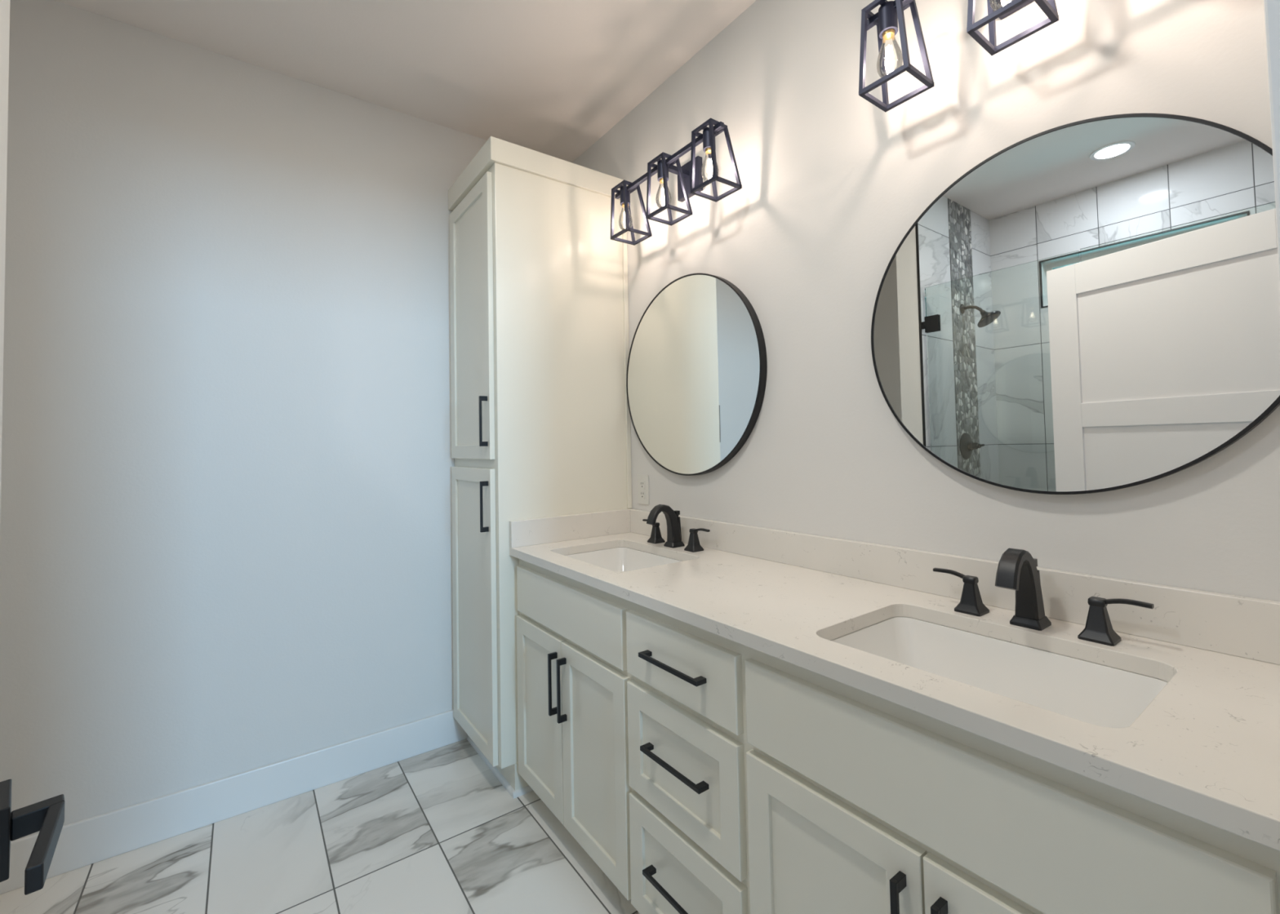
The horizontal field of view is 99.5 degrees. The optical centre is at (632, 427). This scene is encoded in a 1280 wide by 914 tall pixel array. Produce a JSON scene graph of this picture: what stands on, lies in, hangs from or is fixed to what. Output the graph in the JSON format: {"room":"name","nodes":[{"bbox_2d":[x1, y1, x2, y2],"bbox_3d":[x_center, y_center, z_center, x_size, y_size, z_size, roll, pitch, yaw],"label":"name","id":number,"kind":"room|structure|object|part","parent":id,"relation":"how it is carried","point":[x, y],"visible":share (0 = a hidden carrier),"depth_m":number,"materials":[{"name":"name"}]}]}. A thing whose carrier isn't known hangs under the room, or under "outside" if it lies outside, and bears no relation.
{"room":"bathroom","nodes":[
{"label":"bathroom","id":0,"kind":"room"},
{"bbox_2d":[0,0,9,517],"bbox_3d":[-1.653,-0.034,0.774,0.980,2.789,0.122,0,-2,-36],"label":"door frame","id":1,"kind":"structure","parent":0,"point":[4,4],"depth_m":1.11,"materials":[{"name":"white paint"}]},
{"bbox_2d":[0,779,64,895],"bbox_3d":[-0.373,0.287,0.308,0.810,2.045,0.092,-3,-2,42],"label":"door handle","id":2,"kind":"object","parent":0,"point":[46,816],"depth_m":0.51,"materials":[{"name":"black metal"}]},
{"bbox_2d":[0,0,486,840],"bbox_3d":[-1.477,0.005,2.065,3.013,2.789,0.120,0,-2,-36],"label":"wall","id":3,"kind":"structure","parent":0,"point":[226,517],"depth_m":1.96,"materials":[{"name":"white paint"}]},
{"bbox_2d":[0,710,467,894],"bbox_3d":[-1.641,1.324,1.804,2.210,0.142,0.015,0,-2,-36],"label":"baseboard","id":4,"kind":"structure","parent":3,"relation":"attached to","point":[82,843],"depth_m":1.93,"materials":[{"name":"white wood"}]},
{"bbox_2d":[0,738,639,913],"bbox_3d":[-0.271,1.345,0.270,3.100,0.050,4.300,0,-2,-36],"label":"floor","id":5,"kind":"structure","parent":0,"point":[436,831],"depth_m":1.72,"materials":[{"name":"tile"}]},
{"bbox_2d":[448,136,631,799],"bbox_3d":[-0.427,0.144,2.409,0.662,2.493,0.534,0,-2,-36],"label":"linen cabinet","id":6,"kind":"object","parent":5,"relation":"on","point":[539,298],"visible":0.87,"depth_m":2.20,"materials":[{"name":"white wood"}]},
{"bbox_3d":[-0.680,-0.427,2.267,0.020,1.110,0.470,0,-2,-36],"label":"door","id":7,"kind":"part","parent":6,"relation":"part of","materials":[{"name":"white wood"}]},
{"bbox_3d":[-0.659,0.718,2.230,0.020,1.107,0.470,0,-2,-36],"label":"door","id":8,"kind":"part","parent":6,"relation":"part of","materials":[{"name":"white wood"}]},
{"bbox_3d":[-0.570,-0.026,2.069,0.030,0.192,0.010,0,-2,-36],"label":"handle","id":9,"kind":"part","parent":6,"relation":"part of","materials":[{"name":"black metal"}]},
{"bbox_3d":[-0.564,0.299,2.058,0.030,0.192,0.010,0,-2,-36],"label":"handle","id":10,"kind":"part","parent":6,"relation":"part of","materials":[{"name":"black metal"}]},
{"bbox_3d":[-0.557,1.380,2.250,0.093,0.018,0.519,0,-2,-36],"label":"shoe molding","id":11,"kind":"part","parent":6,"relation":"part of","materials":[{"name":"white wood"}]},
{"bbox_2d":[516,559,1279,913],"bbox_3d":[0.328,0.897,1.421,0.583,0.896,1.925,0,-2,-36],"label":"vanity cabinet","id":12,"kind":"object","parent":5,"relation":"on","point":[701,771],"visible":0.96,"depth_m":1.01,"materials":[{"name":"white wood"}]},
{"bbox_3d":[-0.323,0.992,1.895,0.020,0.582,0.348,0,-2,-36],"label":"door","id":13,"kind":"part","parent":12,"relation":"part of","materials":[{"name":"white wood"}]},
{"bbox_3d":[-0.260,0.834,1.766,0.030,0.196,0.010,0,-2,-36],"label":"handle","id":14,"kind":"part","parent":12,"relation":"part of","materials":[{"name":"black metal"}]},
{"bbox_3d":[-0.225,0.832,1.717,0.030,0.196,0.010,0,-2,-36],"label":"handle","id":15,"kind":"part","parent":12,"relation":"part of","materials":[{"name":"black metal"}]},
{"bbox_3d":[-0.115,0.978,1.605,0.020,0.582,0.358,0,-2,-36],"label":"door","id":16,"kind":"part","parent":12,"relation":"part of","materials":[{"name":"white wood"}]},
{"bbox_3d":[0.099,1.098,1.265,0.030,0.010,0.216,0,-2,-36],"label":"handle","id":17,"kind":"part","parent":12,"relation":"part of","materials":[{"name":"black metal"}]},
{"bbox_3d":[0.089,0.566,1.282,0.030,0.010,0.216,0,-2,-36],"label":"handle","id":18,"kind":"part","parent":12,"relation":"part of","materials":[{"name":"black metal"}]},
{"bbox_3d":[0.093,0.797,1.274,0.030,0.010,0.216,0,-2,-36],"label":"handle","id":19,"kind":"part","parent":12,"relation":"part of","materials":[{"name":"black metal"}]},
{"bbox_3d":[0.107,0.569,1.300,0.020,0.163,0.400,0,-2,-36],"label":"drawer","id":20,"kind":"part","parent":12,"relation":"part of","materials":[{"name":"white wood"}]},
{"bbox_3d":[0.111,0.810,1.292,0.020,0.274,0.400,0,-2,-36],"label":"drawer","id":21,"kind":"part","parent":12,"relation":"part of","materials":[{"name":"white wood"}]},
{"bbox_3d":[0.117,1.110,1.282,0.020,0.286,0.400,0,-2,-36],"label":"drawer","id":22,"kind":"part","parent":12,"relation":"part of","materials":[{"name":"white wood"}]},
{"bbox_3d":[0.347,0.949,0.962,0.020,0.582,0.352,0,-2,-36],"label":"door","id":23,"kind":"part","parent":12,"relation":"part of","materials":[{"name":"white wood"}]},
{"bbox_2d":[509,508,1279,851],"bbox_3d":[0.324,0.384,1.442,0.570,0.130,1.925,0,-2,-36],"label":"countertop","id":24,"kind":"structure","parent":12,"relation":"on","point":[1206,748],"depth_m":1.00,"materials":[{"name":"white stone"}]},
{"bbox_2d":[564,547,681,572],"bbox_3d":[-0.038,0.553,1.895,0.368,0.166,0.500,0,-2,-36],"label":"undermount sink","id":25,"kind":"object","parent":24,"relation":"in","point":[615,559],"visible":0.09,"depth_m":2.11,"materials":[{"name":"white ceramic"}]},
{"bbox_2d":[642,504,710,552],"bbox_3d":[0.118,0.361,1.994,0.148,0.159,0.370,0,-2,-36],"label":"widespread faucet","id":26,"kind":"object","parent":24,"relation":"on","point":[673,520],"visible":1,"depth_m":1.99,"materials":[{"name":"black metal"}]},
{"bbox_3d":[0.071,0.372,2.133,0.022,0.020,0.088,0,-2,-36],"label":"lever","id":27,"kind":"part","parent":26,"relation":"part of","materials":[{"name":"black metal"}]},
{"bbox_3d":[0.091,0.412,2.106,0.052,0.064,0.052,0,-2,-36],"label":"handle","id":28,"kind":"part","parent":26,"relation":"part of","materials":[{"name":"black metal"}]},
{"bbox_3d":[0.118,0.361,1.994,0.148,0.159,0.054,0,-2,-36],"label":"spout","id":29,"kind":"part","parent":26,"relation":"part of","materials":[{"name":"black metal"}]},
{"bbox_3d":[0.165,0.322,2.029,0.018,0.023,0.018,0,-2,-36],"label":"lift rod","id":30,"kind":"part","parent":26,"relation":"part of","materials":[{"name":"black metal"}]},
{"bbox_3d":[0.218,0.404,1.929,0.052,0.064,0.052,0,-2,-36],"label":"handle","id":31,"kind":"part","parent":26,"relation":"part of","materials":[{"name":"black metal"}]},
{"bbox_3d":[0.235,0.362,1.905,0.022,0.020,0.088,0,-2,-36],"label":"lever","id":32,"kind":"part","parent":26,"relation":"part of","materials":[{"name":"black metal"}]},
{"bbox_2d":[831,617,1168,728],"bbox_3d":[0.624,0.511,0.974,0.368,0.166,0.500,0,-2,-36],"label":"undermount sink","id":33,"kind":"object","parent":24,"relation":"in","point":[1086,691],"visible":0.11,"depth_m":1.06,"materials":[{"name":"white ceramic"}]},
{"bbox_2d":[933,548,1154,646],"bbox_3d":[0.769,0.319,1.074,0.148,0.159,0.370,0,-2,-36],"label":"widespread faucet","id":34,"kind":"object","parent":24,"relation":"on","point":[1017,571],"visible":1,"depth_m":1.07,"materials":[{"name":"black metal"}]},
{"bbox_3d":[0.722,0.330,1.214,0.022,0.020,0.088,0,-2,-36],"label":"lever","id":35,"kind":"part","parent":34,"relation":"part of","materials":[{"name":"black metal"}]},
{"bbox_3d":[0.742,0.370,1.187,0.052,0.064,0.052,0,-2,-36],"label":"handle","id":36,"kind":"part","parent":34,"relation":"part of","materials":[{"name":"black metal"}]},
{"bbox_3d":[0.769,0.319,1.074,0.148,0.159,0.054,0,-2,-36],"label":"spout","id":37,"kind":"part","parent":34,"relation":"part of","materials":[{"name":"black metal"}]},
{"bbox_3d":[0.815,0.280,1.110,0.018,0.023,0.018,0,-2,-36],"label":"lift rod","id":38,"kind":"part","parent":34,"relation":"part of","materials":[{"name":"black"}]},
{"bbox_3d":[0.869,0.362,1.010,0.052,0.064,0.052,0,-2,-36],"label":"handle","id":39,"kind":"part","parent":34,"relation":"part of","materials":[{"name":"black metal"}]},
{"bbox_3d":[0.886,0.320,0.986,0.022,0.020,0.088,0,-2,-36],"label":"lever","id":40,"kind":"part","parent":34,"relation":"part of","materials":[{"name":"black metal"}]},
{"bbox_3d":[0.411,0.791,0.833,0.030,0.196,0.010,0,-2,-36],"label":"handle","id":41,"kind":"part","parent":12,"relation":"part of","materials":[{"name":"black metal"}]},
{"bbox_3d":[0.447,0.789,0.783,0.030,0.196,0.010,0,-2,-36],"label":"handle","id":42,"kind":"part","parent":12,"relation":"part of","materials":[{"name":"black metal"}]},
{"bbox_3d":[0.555,0.936,0.673,0.020,0.582,0.354,0,-2,-36],"label":"door","id":43,"kind":"part","parent":12,"relation":"part of","materials":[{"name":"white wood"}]},
{"bbox_2d":[54,0,755,162],"bbox_3d":[-0.755,-1.487,1.069,3.013,0.100,2.690,0,-2,-36],"label":"ceiling","id":44,"kind":"structure","parent":0,"point":[552,77],"depth_m":2.00,"materials":[{"name":"white paint"}]},
{"bbox_2d":[572,0,1279,601],"bbox_3d":[0.446,-0.038,1.868,0.120,2.789,2.446,0,-2,-36],"label":"wall","id":45,"kind":"structure","parent":0,"point":[833,181],"depth_m":1.47,"materials":[{"name":"white paint"}]},
{"bbox_2d":[637,475,648,505],"bbox_3d":[0.044,0.263,2.315,0.008,0.125,0.076,0,-2,-36],"label":"wall outlet","id":46,"kind":"object","parent":45,"relation":"attached to","point":[642,480],"visible":1,"depth_m":2.31,"materials":[{"name":"white plastic"}]},
{"bbox_2d":[640,480,644,488],"bbox_3d":[0.042,0.242,2.314,0.004,0.037,0.033,0,-2,-36],"label":"receptacle","id":47,"kind":"object","parent":46,"relation":"attached to","point":[642,482],"depth_m":2.31,"materials":[{"name":"white plastic"}]},
{"bbox_2d":[640,490,644,499],"bbox_3d":[0.043,0.285,2.313,0.004,0.037,0.033,0,-2,-36],"label":"receptacle","id":48,"kind":"object","parent":46,"relation":"attached to","point":[642,492],"depth_m":2.31,"materials":[{"name":"white plastic"}]},
{"bbox_2d":[610,117,742,244],"bbox_3d":[0.156,-0.896,2.019,0.179,0.232,0.610,0,-2,-36],"label":"vanity light","id":49,"kind":"object","parent":45,"relation":"attached to","point":[691,175],"visible":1,"depth_m":1.98,"materials":[{"name":"black metal"}]},
{"bbox_2d":[618,186,632,230],"bbox_3d":[-0.029,-0.880,2.185,0.057,0.170,0.057,0,-2,-36],"label":"bulb","id":50,"kind":"object","parent":49,"relation":"attached to","point":[621,192],"depth_m":2.18,"materials":[{"name":"clear glass"}]},
{"bbox_2d":[655,160,671,208],"bbox_3d":[0.112,-0.889,1.988,0.057,0.170,0.057,0,-2,-36],"label":"bulb","id":51,"kind":"object","parent":49,"relation":"attached to","point":[659,167],"depth_m":1.98,"materials":[{"name":"clear"}]},
{"bbox_3d":[0.163,-0.965,2.028,0.111,0.018,0.020,0,-2,-36],"label":"arm","id":52,"kind":"part","parent":49,"relation":"part of","materials":[{"name":"black metal"}]},
{"bbox_3d":[0.218,-0.948,2.067,0.023,0.126,0.120,0,-2,-36],"label":"plate","id":53,"kind":"part","parent":49,"relation":"part of","materials":[{"name":"black metal"}]},
{"bbox_2d":[701,127,718,181],"bbox_3d":[0.254,-0.898,1.791,0.057,0.170,0.057,0,-2,-36],"label":"bulb","id":54,"kind":"object","parent":49,"relation":"attached to","point":[706,135],"depth_m":1.78,"materials":[{"name":"clear"}]},
{"bbox_2d":[626,273,767,475],"bbox_3d":[0.206,-0.200,2.074,0.029,0.762,0.762,0,-2,-36],"label":"round mirror","id":55,"kind":"object","parent":45,"relation":"attached to","point":[697,365],"visible":1,"depth_m":2.01,"materials":[{"name":"black mirror"}]},
{"bbox_2d":[858,0,934,111],"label":"vanity light","id":56,"kind":"object","parent":45,"relation":"attached to","point":[887,17],"depth_m":1.29,"materials":[{"name":"black metal"}]},
{"bbox_2d":[876,0,902,77],"bbox_3d":[0.612,-0.921,1.293,0.057,0.170,0.057,0,-2,-36],"label":"bulb","id":57,"kind":"object","parent":56,"relation":"attached to","point":[887,17],"depth_m":1.29,"materials":[{"name":"clear"}]},
{"bbox_2d":[630,509,1279,665],"bbox_3d":[0.553,0.369,1.594,0.020,0.100,1.904,0,-2,-36],"label":"backsplash","id":58,"kind":"structure","parent":45,"relation":"attached to","point":[1243,627],"depth_m":1.13,"materials":[{"name":"white stone"}]},
{"bbox_2d":[966,0,1058,55],"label":"vanity light","id":59,"kind":"object","parent":45,"relation":"attached to","point":[1002,9],"depth_m":1.12,"materials":[{"name":"black metal"}]},
{"bbox_2d":[989,0,1013,11],"bbox_3d":[0.753,-0.930,1.096,0.057,0.170,0.057,0,-2,-36],"label":"bulb","id":60,"kind":"object","parent":59,"relation":"attached to","point":[994,5],"depth_m":1.12,"materials":[{"name":"clear"}]},
{"bbox_3d":[0.859,-0.989,1.175,0.023,0.126,0.120,0,-2,-36],"label":"plate","id":61,"kind":"part","parent":59,"relation":"part of","materials":[{"name":"black metal"}]},
{"bbox_2d":[871,112,1279,494],"bbox_3d":[0.871,-0.242,1.149,0.029,0.762,0.762,0,-2,-36],"label":"round mirror","id":62,"kind":"object","parent":45,"relation":"attached to","point":[1092,305],"visible":0.99,"depth_m":1.08,"materials":[{"name":"black mirror"}]},
{"bbox_3d":[0.020,-0.091,-0.017,3.013,2.789,0.120,0,-2,-36],"label":"wall","id":63,"kind":"structure","parent":0,"visible":0},
{"bbox_2d":[1263,0,1279,274],"bbox_3d":[0.244,0.236,0.215,0.951,2.143,0.018,0,-2,-36],"label":"trim","id":64,"kind":"structure","parent":63,"relation":"attached to","point":[1272,7],"depth_m":0.47,"materials":[{"name":"white wood"}]}
]}

